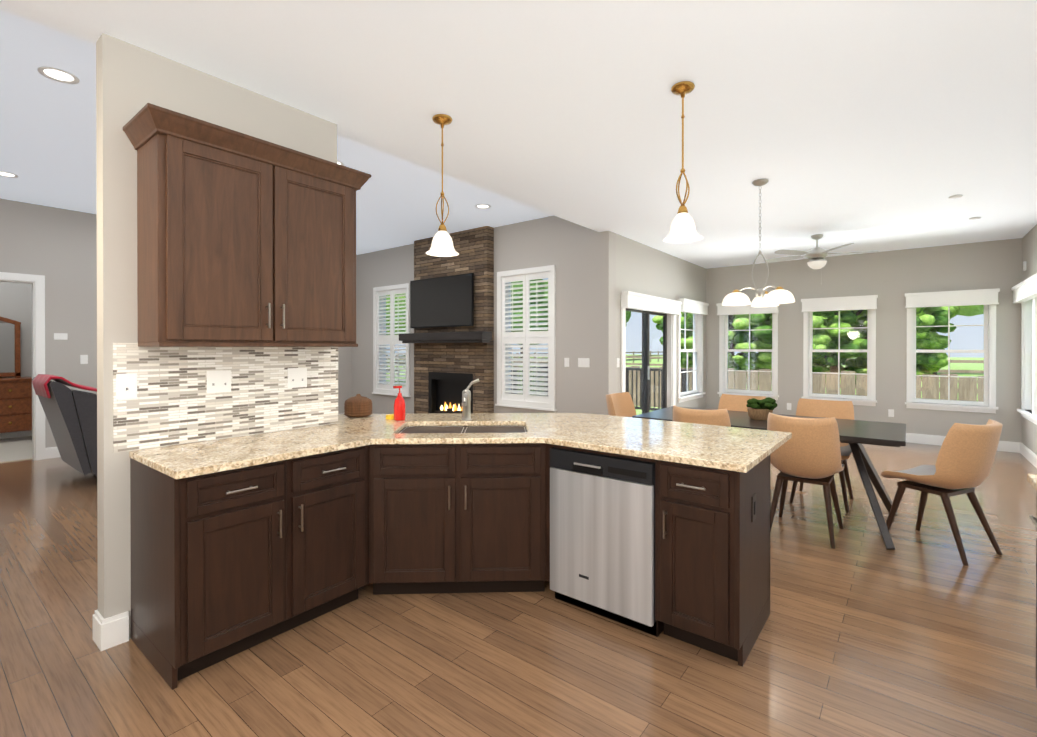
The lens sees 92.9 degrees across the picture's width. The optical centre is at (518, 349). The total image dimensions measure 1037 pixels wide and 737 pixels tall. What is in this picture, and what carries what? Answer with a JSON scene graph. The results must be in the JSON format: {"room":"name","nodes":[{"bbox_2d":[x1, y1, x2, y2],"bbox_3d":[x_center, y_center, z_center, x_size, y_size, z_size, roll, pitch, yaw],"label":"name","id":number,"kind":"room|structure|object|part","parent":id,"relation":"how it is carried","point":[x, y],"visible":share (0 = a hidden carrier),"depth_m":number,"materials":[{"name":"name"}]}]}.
{"room":"dining room and kitchen","nodes":[
{"label":"dining room and kitchen","id":0,"kind":"room"},
{"bbox_2d":[0,436,31,462],"bbox_3d":[-7.409,1.446,6.512,2.230,0.132,5.000,0,0,38],"label":"floor","id":1,"kind":"structure","parent":0,"point":[15,449],"depth_m":6.79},
{"bbox_2d":[0,316,31,432],"bbox_3d":[-7.971,0.408,7.144,0.520,1.938,1.640,0,0,38],"label":"dresser","id":2,"kind":"object","parent":1,"relation":"on","point":[16,404],"visible":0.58,"depth_m":7.45,"materials":[{"name":"brown wood"}]},
{"bbox_2d":[0,282,31,438],"bbox_3d":[-7.448,-0.033,6.538,2.330,2.850,5.200,0,0,38],"label":"wall","id":3,"kind":"structure","parent":0,"point":[15,301],"depth_m":7.76,"materials":[{"name":"grey paint"}]},
{"bbox_2d":[0,198,351,459],"bbox_3d":[-5.930,-0.368,6.463,0.142,3.520,8.770,0,0,38],"label":"wall","id":4,"kind":"structure","parent":0,"point":[48,254],"depth_m":6.35,"materials":[{"name":"grey paint"}]},
{"bbox_3d":[-6.269,0.228,6.037,0.142,2.330,1.498,0,0,38],"label":"door trim","id":5,"kind":"part","parent":4,"relation":"part of","materials":[{"name":"white"}]},
{"bbox_2d":[93,33,337,650],"bbox_3d":[-1.624,-0.040,2.817,0.154,2.890,1.226,0,0,38],"label":"wall","id":6,"kind":"structure","parent":0,"point":[151,397],"depth_m":2.45,"materials":[{"name":"grey paint"}]},
{"bbox_2d":[123,103,370,346],"bbox_3d":[-1.400,-0.542,2.692,0.381,1.055,1.132,0,0,38],"label":"upper cabinet","id":7,"kind":"object","parent":6,"relation":"attached to","point":[244,240],"visible":1,"depth_m":2.47,"materials":[{"name":"brown wood"}]},
{"bbox_2d":[0,9,552,254],"bbox_3d":[-3.810,-1.972,4.779,5.710,0.300,8.770,0,0,38],"label":"ceiling","id":8,"kind":"structure","parent":0,"point":[48,141],"depth_m":4.83,"materials":[{"name":"white paint"}]},
{"bbox_2d":[0,171,18,177],"bbox_3d":[-5.337,-1.819,5.115,0.206,0.007,0.206,0,0,38],"label":"recessed light","id":9,"kind":"object","parent":8,"relation":"in","point":[7,174],"visible":0.98,"depth_m":5.14,"materials":[{"name":"white"}]},
{"bbox_2d":[37,66,79,83],"bbox_3d":[-3.042,-1.812,3.260,0.206,0.007,0.206,0,0,38],"label":"recessed light","id":10,"kind":"object","parent":8,"relation":"in","point":[61,75],"visible":1,"depth_m":3.25,"materials":[{"name":"white"}]},
{"bbox_2d":[475,204,490,208],"bbox_3d":[-0.454,-1.823,6.288,0.206,0.007,0.206,0,0,38],"label":"recessed light","id":11,"kind":"object","parent":8,"relation":"in","point":[482,206],"visible":1,"depth_m":6.29,"materials":[{"name":"white"}]},
{"bbox_2d":[351,215,615,426],"bbox_3d":[-1.111,-0.374,8.082,5.850,3.520,0.250,0,0,38],"label":"wall","id":12,"kind":"structure","parent":0,"point":[574,263],"depth_m":6.97,"materials":[{"name":"grey paint"}]},
{"bbox_2d":[0,442,1036,736],"bbox_3d":[-0.860,1.457,4.893,10.210,0.120,12.590,0,0,38],"label":"floor","id":13,"kind":"structure","parent":0,"point":[922,632],"depth_m":2.27,"materials":[{"name":"brown wood"}]},
{"bbox_2d":[32,374,96,475],"bbox_3d":[-4.636,0.826,5.482,1.074,1.138,1.090,0,0,38],"label":"recliner sofa","id":14,"kind":"object","parent":13,"relation":"on","point":[71,415],"visible":0.52,"depth_m":4.98,"materials":[{"name":"grey leather"}]},
{"bbox_2d":[32,374,96,398],"bbox_3d":[-4.687,0.365,5.104,0.686,0.212,0.436,0,0,38],"label":"blanket","id":15,"kind":"object","parent":14,"relation":"on","point":[42,385],"depth_m":4.88,"materials":[{"name":"red fabric"}]},
{"bbox_2d":[129,455,368,689],"bbox_3d":[-1.350,0.966,2.562,0.628,0.879,0.930,0,0,38],"label":"base cabinet","id":16,"kind":"object","parent":13,"relation":"on","point":[211,583],"depth_m":2.19,"materials":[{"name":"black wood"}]},
{"bbox_2d":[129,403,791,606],"bbox_3d":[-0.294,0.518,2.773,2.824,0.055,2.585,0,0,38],"label":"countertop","id":17,"kind":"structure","parent":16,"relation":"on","point":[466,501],"depth_m":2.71,"materials":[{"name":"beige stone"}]},
{"bbox_2d":[344,394,372,416],"bbox_3d":[-1.174,0.406,3.614,0.202,0.162,0.202,0,0,38],"label":"basket","id":18,"kind":"object","parent":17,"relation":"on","point":[358,405],"visible":1,"depth_m":3.54,"materials":[{"name":"wicker"}]},
{"bbox_2d":[386,414,393,419],"bbox_3d":[-0.883,0.473,3.470,0.065,0.029,0.085,0,0,38],"label":"sponge","id":19,"kind":"object","parent":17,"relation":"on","point":[390,416],"visible":0.48,"depth_m":3.43,"materials":[{"name":"yellow"}]},
{"bbox_2d":[393,386,405,420],"bbox_3d":[-0.825,0.369,3.410,0.080,0.237,0.084,0,0,38],"label":"soap dispenser","id":20,"kind":"object","parent":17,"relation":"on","point":[399,409],"visible":1,"depth_m":3.38,"materials":[{"name":"red plastic"}]},
{"bbox_2d":[461,379,479,420],"bbox_3d":[-0.343,0.346,3.349,0.188,0.286,0.261,0,0,38],"label":"faucet","id":21,"kind":"object","parent":17,"relation":"on","point":[466,394],"depth_m":3.40,"materials":[{"name":"silver metal"}]},
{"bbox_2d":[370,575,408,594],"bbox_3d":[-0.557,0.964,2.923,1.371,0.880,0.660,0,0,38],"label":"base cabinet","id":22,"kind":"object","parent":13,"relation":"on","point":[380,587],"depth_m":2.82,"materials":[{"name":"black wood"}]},
{"bbox_2d":[399,226,493,413],"bbox_3d":[-1.149,-0.222,7.785,1.900,3.218,0.357,0,0,38],"label":"fireplace","id":23,"kind":"object","parent":13,"relation":"on","point":[451,364],"visible":0.67,"depth_m":7.63,"materials":[{"name":"stone"}]},
{"bbox_2d":[410,273,473,327],"bbox_3d":[-1.222,-0.748,7.819,1.420,0.790,0.090,0,0,38],"label":"wall-mounted tv","id":24,"kind":"object","parent":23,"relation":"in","point":[446,301],"visible":1,"depth_m":7.74,"materials":[{"name":"black"}]},
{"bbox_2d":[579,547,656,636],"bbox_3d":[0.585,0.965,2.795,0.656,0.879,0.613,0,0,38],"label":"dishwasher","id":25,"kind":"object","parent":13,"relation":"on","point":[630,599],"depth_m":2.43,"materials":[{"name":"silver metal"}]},
{"bbox_2d":[606,392,635,416],"bbox_3d":[1.229,0.939,5.285,0.580,0.924,0.490,0,0,38],"label":"chair","id":26,"kind":"object","parent":13,"relation":"on","point":[621,404],"visible":0.17,"depth_m":5.50,"materials":[{"name":"beige leather"}]},
{"bbox_2d":[657,535,672,636],"bbox_3d":[0.616,0.965,2.770,0.736,0.879,0.613,0,0,38],"label":"base cabinet","id":27,"kind":"object","parent":13,"relation":"on","point":[665,548],"depth_m":2.33,"materials":[{"name":"black wood"}]},
{"bbox_2d":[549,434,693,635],"bbox_3d":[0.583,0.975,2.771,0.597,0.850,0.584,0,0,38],"label":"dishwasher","id":28,"kind":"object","parent":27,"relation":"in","point":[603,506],"depth_m":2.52,"materials":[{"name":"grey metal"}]},
{"bbox_2d":[673,405,730,426],"bbox_3d":[1.610,0.942,4.261,0.499,0.924,0.592,0,0,38],"label":"dining chair","id":29,"kind":"object","parent":13,"relation":"on","point":[719,417],"visible":0.21,"depth_m":4.00,"materials":[{"name":"beige leather"}]},
{"bbox_2d":[673,455,769,666],"bbox_3d":[0.990,0.966,2.487,0.386,0.879,0.633,0,0,38],"label":"base cabinet","id":30,"kind":"object","parent":13,"relation":"on","point":[721,557],"depth_m":2.24,"materials":[{"name":"black wood"}]},
{"bbox_2d":[718,394,765,411],"bbox_3d":[2.248,0.940,5.036,0.495,0.924,0.588,0,0,38],"label":"dining chair","id":31,"kind":"object","parent":13,"relation":"on","point":[733,402],"visible":0.15,"depth_m":5.26,"materials":[{"name":"beige leather"}]},
{"bbox_2d":[632,406,905,549],"bbox_3d":[2.180,1.023,4.414,2.030,0.788,1.025,0,0,38],"label":"dining table","id":32,"kind":"object","parent":13,"relation":"on","point":[855,435],"visible":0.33,"depth_m":3.93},
{"bbox_2d":[746,397,776,419],"bbox_3d":[2.183,0.531,4.436,0.259,0.194,0.282,0,0,38],"label":"potted plant","id":33,"kind":"object","parent":32,"relation":"on","point":[757,409],"visible":1,"depth_m":4.36,"materials":[{"name":"green plant"}]},
{"bbox_2d":[767,412,843,548],"bbox_3d":[2.188,0.944,3.771,0.490,0.924,0.580,0,0,38],"label":"dining chair","id":34,"kind":"object","parent":13,"relation":"on","point":[809,451],"visible":0.83,"depth_m":3.58,"materials":[{"name":"beige leather"}]},
{"bbox_2d":[789,398,853,511],"bbox_3d":[2.829,0.941,4.581,0.490,0.924,0.580,0,0,38],"label":"dining chair","id":35,"kind":"object","parent":13,"relation":"on","point":[827,408],"visible":0.4,"depth_m":4.65,"materials":[{"name":"beige leather"}]},
{"bbox_2d":[881,419,1002,565],"bbox_3d":[3.014,0.945,3.484,0.490,0.924,0.580,0,0,-24],"label":"chair","id":36,"kind":"object","parent":13,"relation":"on","point":[965,459],"visible":0.98,"depth_m":3.29,"materials":[{"name":"beige leather"}]},
{"bbox_2d":[1029,492,1036,687],"bbox_3d":[2.126,0.970,1.578,0.605,0.880,0.380,0,0,38],"label":"base cabinet","id":37,"kind":"object","parent":13,"relation":"on","point":[1033,519],"visible":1,"depth_m":1.84,"materials":[{"name":"black"}]},
{"bbox_2d":[1027,474,1036,490],"bbox_3d":[1.381,0.515,0.498,0.805,0.032,3.105,0,0,38],"label":"countertop","id":38,"kind":"structure","parent":37,"relation":"on","point":[1032,479],"depth_m":1.89,"materials":[{"name":"stone"}]},
{"bbox_2d":[0,0,1036,268],"bbox_3d":[1.379,-1.801,3.109,4.500,0.630,12.590,0,0,38],"label":"ceiling","id":39,"kind":"structure","parent":0,"point":[866,126],"depth_m":2.90,"materials":[{"name":"white paint"}]},
{"bbox_2d":[426,114,458,256],"bbox_3d":[-0.490,-1.051,3.169,0.216,0.870,0.216,0,0,38],"label":"light","id":40,"kind":"object","parent":39,"relation":"hanging from","point":[442,244],"visible":1,"depth_m":3.14,"materials":[{"name":"white glass"}]},
{"bbox_2d":[663,81,702,242],"bbox_3d":[0.929,-1.055,2.786,0.216,0.860,0.216,0,0,38],"label":"pendant light","id":41,"kind":"object","parent":39,"relation":"hanging from","point":[682,228],"visible":1,"depth_m":2.77,"materials":[{"name":"white glass"}]},
{"bbox_2d":[722,179,794,306],"bbox_3d":[2.171,-0.944,4.404,0.582,1.092,0.536,0,0,38],"label":"dining chandelier","id":42,"kind":"object","parent":39,"relation":"hanging from","point":[777,296],"visible":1,"depth_m":4.32,"materials":[{"name":"white glass"}]},
{"bbox_2d":[766,234,878,283],"bbox_3d":[3.945,-1.174,6.509,1.302,0.648,1.256,0,0,38],"label":"ceiling fan","id":43,"kind":"object","parent":39,"relation":"hanging from","point":[816,255],"visible":1,"depth_m":6.39,"materials":[{"name":"silver metal"}]},
{"bbox_2d":[949,195,962,198],"bbox_3d":[4.254,-1.485,4.794,0.098,0.013,0.098,0,0,26],"label":"smoke detector","id":44,"kind":"object","parent":39,"relation":"attached to","point":[959,196],"depth_m":4.78,"materials":[{"name":"white plastic"}]},
{"bbox_2d":[616,234,708,413],"bbox_3d":[2.312,-0.058,7.714,0.255,2.890,3.820,0,0,38],"label":"wall","id":45,"kind":"structure","parent":0,"point":[669,288],"depth_m":7.69,"materials":[{"name":"grey paint"}]},
{"bbox_3d":[2.310,0.277,7.714,0.255,2.220,3.390,0,0,38],"label":"door trim","id":46,"kind":"part","parent":45,"relation":"part of","materials":[{"name":"white"}]},
{"bbox_2d":[706,238,1021,452],"bbox_3d":[5.188,-0.058,7.928,4.500,2.890,0.315,0,0,38],"label":"wall","id":47,"kind":"structure","parent":0,"point":[890,292],"depth_m":7.49,"materials":[{"name":"grey paint"}]},
{"bbox_3d":[5.160,0.095,7.950,3.716,1.858,0.315,0,0,38],"label":"window trim","id":48,"kind":"part","parent":47,"relation":"part of","materials":[{"name":"white"}]},
{"bbox_2d":[1020,224,1036,467],"bbox_3d":[2.996,-0.036,1.708,0.216,2.890,12.390,0,0,38],"label":"wall","id":49,"kind":"structure","parent":0,"point":[1028,448],"depth_m":6.17,"materials":[{"name":"grey paint"}]},
{"bbox_2d":[1011,261,1036,424],"bbox_3d":[5.601,-0.129,5.079,0.315,2.028,3.676,0,0,38],"label":"window","id":50,"kind":"structure","parent":49,"relation":"in","point":[1025,293],"depth_m":6.43,"materials":[{"name":"white painted wood"}]},
{"label":"outside","id":51,"kind":"structure","parent":0,"visible":0},
{"bbox_2d":[511,367,692,410],"bbox_3d":[1.084,1.042,9.136,3.490,1.280,4.120,0,0,38],"label":"deck","id":52,"kind":"object","parent":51,"point":[683,384],"depth_m":10.36,"materials":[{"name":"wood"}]},
{"bbox_2d":[386,354,983,414],"bbox_3d":[26.797,1.706,30.580,130.000,0.100,160.000,0,0,38],"label":"lawn","id":53,"kind":"structure","parent":51,"point":[952,365],"depth_m":46.34,"materials":[{"name":"green plant"}]},
{"bbox_2d":[386,293,405,334],"bbox_3d":[-6.211,-2.563,21.734,7.220,8.602,6.813,0,0,38],"label":"tree","id":54,"kind":"object","parent":53,"relation":"on","point":[396,313],"depth_m":19.16,"materials":[{"name":"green plant"}]},
{"bbox_2d":[511,279,547,357],"bbox_3d":[0.664,-3.937,53.615,7.670,11.122,8.149,0,0,38],"label":"tree","id":55,"kind":"object","parent":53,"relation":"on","point":[534,293],"depth_m":50.70,"materials":[{"name":"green plant"}]},
{"bbox_2d":[626,311,630,322],"bbox_3d":[12.405,-2.731,67.589,6.142,8.611,6.720,0,0,38],"label":"tree","id":56,"kind":"object","parent":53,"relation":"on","point":[628,316],"depth_m":65.72,"materials":[{"name":"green plant"}]},
{"bbox_2d":[386,351,983,407],"bbox_3d":[27.574,1.020,26.774,96.060,1.400,75.000,0,0,38],"label":"fence","id":57,"kind":"object","parent":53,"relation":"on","point":[861,387],"depth_m":11.94,"materials":[{"name":"brown wood"}]},
{"bbox_2d":[652,312,815,388],"bbox_3d":[6.943,-1.288,16.152,4.970,6.091,4.644,0,0,38],"label":"tree","id":58,"kind":"object","parent":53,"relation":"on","point":[756,340],"depth_m":14.60,"materials":[{"name":"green plant"}]},
{"bbox_2d":[820,313,853,364],"bbox_3d":[33.425,-2.978,50.574,7.403,9.227,7.160,0,0,38],"label":"tree","id":59,"kind":"object","parent":53,"relation":"on","point":[822,326],"depth_m":48.98,"materials":[{"name":"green plant"}]},
{"bbox_2d":[747,307,935,383],"bbox_3d":[9.113,-1.263,14.268,4.785,6.055,4.661,0,0,38],"label":"tree","id":60,"kind":"object","parent":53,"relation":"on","point":[854,340],"depth_m":13.04,"materials":[{"name":"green plant"}]},
{"bbox_2d":[850,306,959,379],"bbox_3d":[11.176,-1.006,14.365,2.577,5.540,2.334,0,0,38],"label":"tree","id":61,"kind":"object","parent":53,"relation":"on","point":[925,366],"depth_m":13.64,"materials":[{"name":"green plant"}]},
{"bbox_2d":[848,305,983,374],"bbox_3d":[26.977,-3.631,32.811,9.218,10.659,8.434,0,0,38],"label":"tree","id":62,"kind":"object","parent":53,"relation":"on","point":[971,312],"depth_m":30.82,"materials":[{"name":"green plant"}]}
]}

